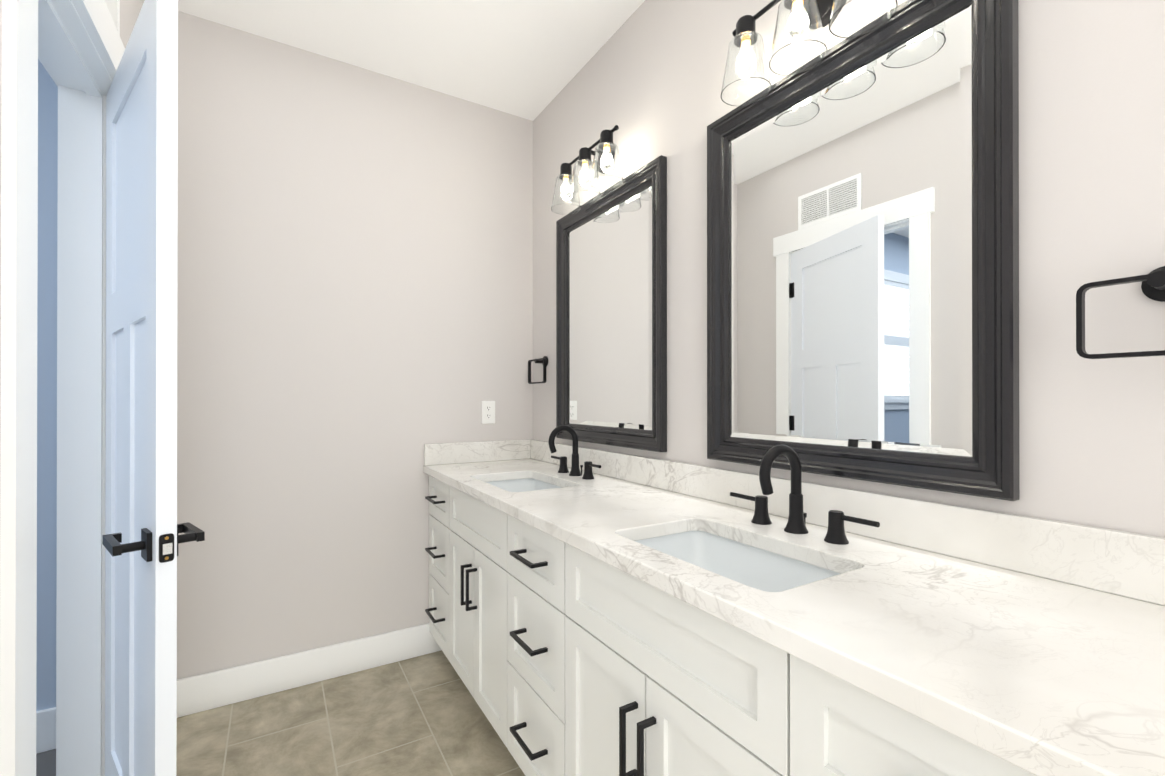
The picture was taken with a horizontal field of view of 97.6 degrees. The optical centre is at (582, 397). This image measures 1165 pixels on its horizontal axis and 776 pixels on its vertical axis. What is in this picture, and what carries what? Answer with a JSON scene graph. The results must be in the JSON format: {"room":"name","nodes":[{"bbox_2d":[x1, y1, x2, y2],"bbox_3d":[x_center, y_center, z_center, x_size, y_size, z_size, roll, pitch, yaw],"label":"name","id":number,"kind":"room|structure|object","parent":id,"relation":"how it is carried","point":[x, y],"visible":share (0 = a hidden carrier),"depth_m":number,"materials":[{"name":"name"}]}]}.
{"room":"bathroom","nodes":[
{"label":"bathroom","id":0,"kind":"room"},
{"bbox_2d":[0,0,144,472],"bbox_3d":[-0.672,-0.135,0.241,0.115,2.665,3.770,0,0,-31],"label":"wall","id":1,"kind":"structure","parent":0,"point":[0,201],"depth_m":1.53,"materials":[{"name":"white paint"}]},
{"bbox_2d":[0,0,124,775],"bbox_3d":[-1.254,0.095,1.199,0.164,2.210,0.909,0,0,-31],"label":"door frame","id":2,"kind":"structure","parent":1,"relation":"attached to","point":[22,53],"depth_m":1.41,"materials":[{"name":"white wood"}]},
{"bbox_2d":[105,0,119,35],"bbox_3d":[-1.247,-1.116,1.316,0.007,0.200,0.385,0,0,-31],"label":"air vent","id":3,"kind":"object","parent":1,"relation":"in","point":[113,6],"visible":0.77,"depth_m":1.45,"materials":[{"name":"white"}]},
{"bbox_2d":[102,0,204,775],"bbox_3d":[-1.111,0.151,1.299,0.288,2.074,0.670,0,0,-31],"label":"door","id":4,"kind":"structure","parent":1,"relation":"in","point":[142,538],"depth_m":1.17,"materials":[{"name":"white paint"}]},
{"bbox_2d":[36,650,524,775],"bbox_3d":[-1.496,1.221,-0.260,5.160,0.050,3.770,0,0,-31],"label":"floor","id":5,"kind":"structure","parent":0,"point":[423,715],"depth_m":1.83,"materials":[{"name":"tile"}]},
{"bbox_2d":[425,473,1054,775],"bbox_3d":[0.243,0.776,1.287,0.580,0.848,2.918,0,0,-31],"label":"bathroom vanity","id":6,"kind":"object","parent":5,"relation":"on","point":[597,613],"depth_m":1.04,"materials":[{"name":"white paint"}]},
{"bbox_2d":[423,457,1164,775],"bbox_3d":[0.248,0.332,1.291,0.568,0.034,2.918,0,0,-31],"label":"countertop","id":7,"kind":"structure","parent":6,"relation":"on","point":[1068,680],"depth_m":0.72,"materials":[{"name":"white stone"}]},
{"bbox_2d":[487,473,554,488],"bbox_3d":[-0.229,0.418,1.962,0.300,0.158,0.470,0,0,-31],"label":"sink","id":8,"kind":"object","parent":7,"relation":"in","point":[528,482],"depth_m":2.19,"materials":[{"name":"white ceramic"}]},
{"bbox_2d":[547,425,602,480],"bbox_3d":[-0.068,0.213,2.059,0.155,0.207,0.388,0,0,-31],"label":"faucet","id":9,"kind":"object","parent":7,"relation":"on","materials":[{"name":"black metal"}]},
{"bbox_2d":[643,525,834,584],"bbox_3d":[0.303,0.415,1.080,0.300,0.158,0.470,0,0,-31],"label":"sink","id":10,"kind":"object","parent":7,"relation":"in","point":[754,561],"depth_m":1.23,"materials":[{"name":"white ceramic"}]},
{"bbox_2d":[727,445,882,544],"bbox_3d":[0.465,0.211,1.178,0.155,0.207,0.388,0,0,-31],"label":"faucet","id":11,"kind":"object","parent":7,"relation":"on","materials":[{"name":"black metal"}]},
{"bbox_2d":[36,11,532,710],"bbox_3d":[-2.553,-0.132,1.378,5.280,2.665,0.120,0,0,-31],"label":"wall","id":12,"kind":"structure","parent":0,"point":[354,289],"depth_m":2.16,"materials":[{"name":"white paint"}]},
{"bbox_2d":[36,707,55,753],"bbox_3d":[-3.186,1.129,0.914,3.480,0.140,0.015,0,0,-31],"label":"baseboard","id":13,"kind":"structure","parent":12,"relation":"attached to","point":[45,729],"depth_m":1.73,"materials":[{"name":"white wood"}]},
{"bbox_2d":[177,623,440,717],"bbox_3d":[-1.124,1.132,2.159,1.097,0.140,0.015,0,0,-31],"label":"baseboard","id":14,"kind":"structure","parent":12,"relation":"attached to","point":[212,690],"depth_m":2.12,"materials":[{"name":"white wood"}]},
{"bbox_2d":[424,439,530,464],"bbox_3d":[-0.507,0.268,2.527,0.544,0.100,0.020,0,0,-31],"label":"backsplash","id":15,"kind":"structure","parent":12,"relation":"attached to","point":[439,453],"depth_m":2.50,"materials":[{"name":"white stone"}]},
{"bbox_2d":[482,401,494,423],"bbox_3d":[-0.471,0.073,2.558,0.070,0.115,0.008,0,0,-31],"label":"electrical outlet","id":16,"kind":"object","parent":12,"relation":"attached to","point":[488,412],"visible":1,"depth_m":2.56,"materials":[{"name":"white plastic"}]},
{"bbox_2d":[178,0,644,120],"bbox_3d":[-1.496,-1.494,-0.253,5.400,0.050,4.010,0,0,-31],"label":"ceiling","id":17,"kind":"structure","parent":0,"point":[528,59],"depth_m":2.06,"materials":[{"name":"white paint"}]},
{"bbox_2d":[533,0,1164,537],"bbox_3d":[0.764,-0.133,1.108,0.120,2.665,4.010,0,0,-31],"label":"wall","id":18,"kind":"structure","parent":0,"point":[647,78],"depth_m":0.90,"materials":[{"name":"white paint"}]},
{"bbox_2d":[528,356,547,383],"bbox_3d":[-0.209,-0.140,2.545,0.058,0.138,0.179,0,0,-31],"label":"towel ring","id":19,"kind":"object","parent":18,"relation":"attached to","point":[543,361],"visible":0.98,"depth_m":2.53,"materials":[{"name":"black metal"}]},
{"bbox_2d":[551,125,623,214],"bbox_3d":[0.029,-0.920,2.044,0.171,0.240,0.438,0,0,-31],"label":"sconce","id":20,"kind":"object","parent":18,"relation":"attached to","point":[587,180],"visible":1,"depth_m":1.98,"materials":[{"name":"black"}]},
{"bbox_2d":[556,155,666,451],"bbox_3d":[0.084,-0.323,2.088,0.030,1.025,0.760,0,0,-31],"label":"mirror","id":21,"kind":"object","parent":18,"relation":"attached to","point":[611,317],"visible":0.94,"depth_m":2.02,"materials":[{"name":"black mirror"}]},
{"bbox_2d":[721,0,897,105],"bbox_3d":[0.527,-0.922,1.218,0.171,0.240,0.438,0,0,-31],"label":"sconce","id":22,"kind":"object","parent":18,"relation":"attached to","point":[799,45],"visible":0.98,"depth_m":1.24,"materials":[{"name":"black"}]},
{"bbox_2d":[531,439,1164,604],"bbox_3d":[0.483,0.265,1.433,0.020,0.100,2.918,0,0,-31],"label":"backsplash","id":23,"kind":"structure","parent":18,"relation":"attached to","point":[1127,564],"depth_m":0.97,"materials":[{"name":"white stone"}]},
{"bbox_2d":[707,0,1019,500],"bbox_3d":[0.589,-0.325,1.251,0.030,1.025,0.760,0,0,-31],"label":"mirror","id":24,"kind":"object","parent":18,"relation":"attached to","point":[862,257],"visible":0.96,"depth_m":1.14,"materials":[{"name":"black mirror"}]},
{"bbox_2d":[1076,266,1164,358],"bbox_3d":[0.868,-0.131,0.762,0.058,0.138,0.179,0,0,-31],"label":"towel ring","id":25,"kind":"object","parent":18,"relation":"attached to","point":[1153,285],"visible":0.98,"depth_m":0.79,"materials":[{"name":"black metal"}]}
]}

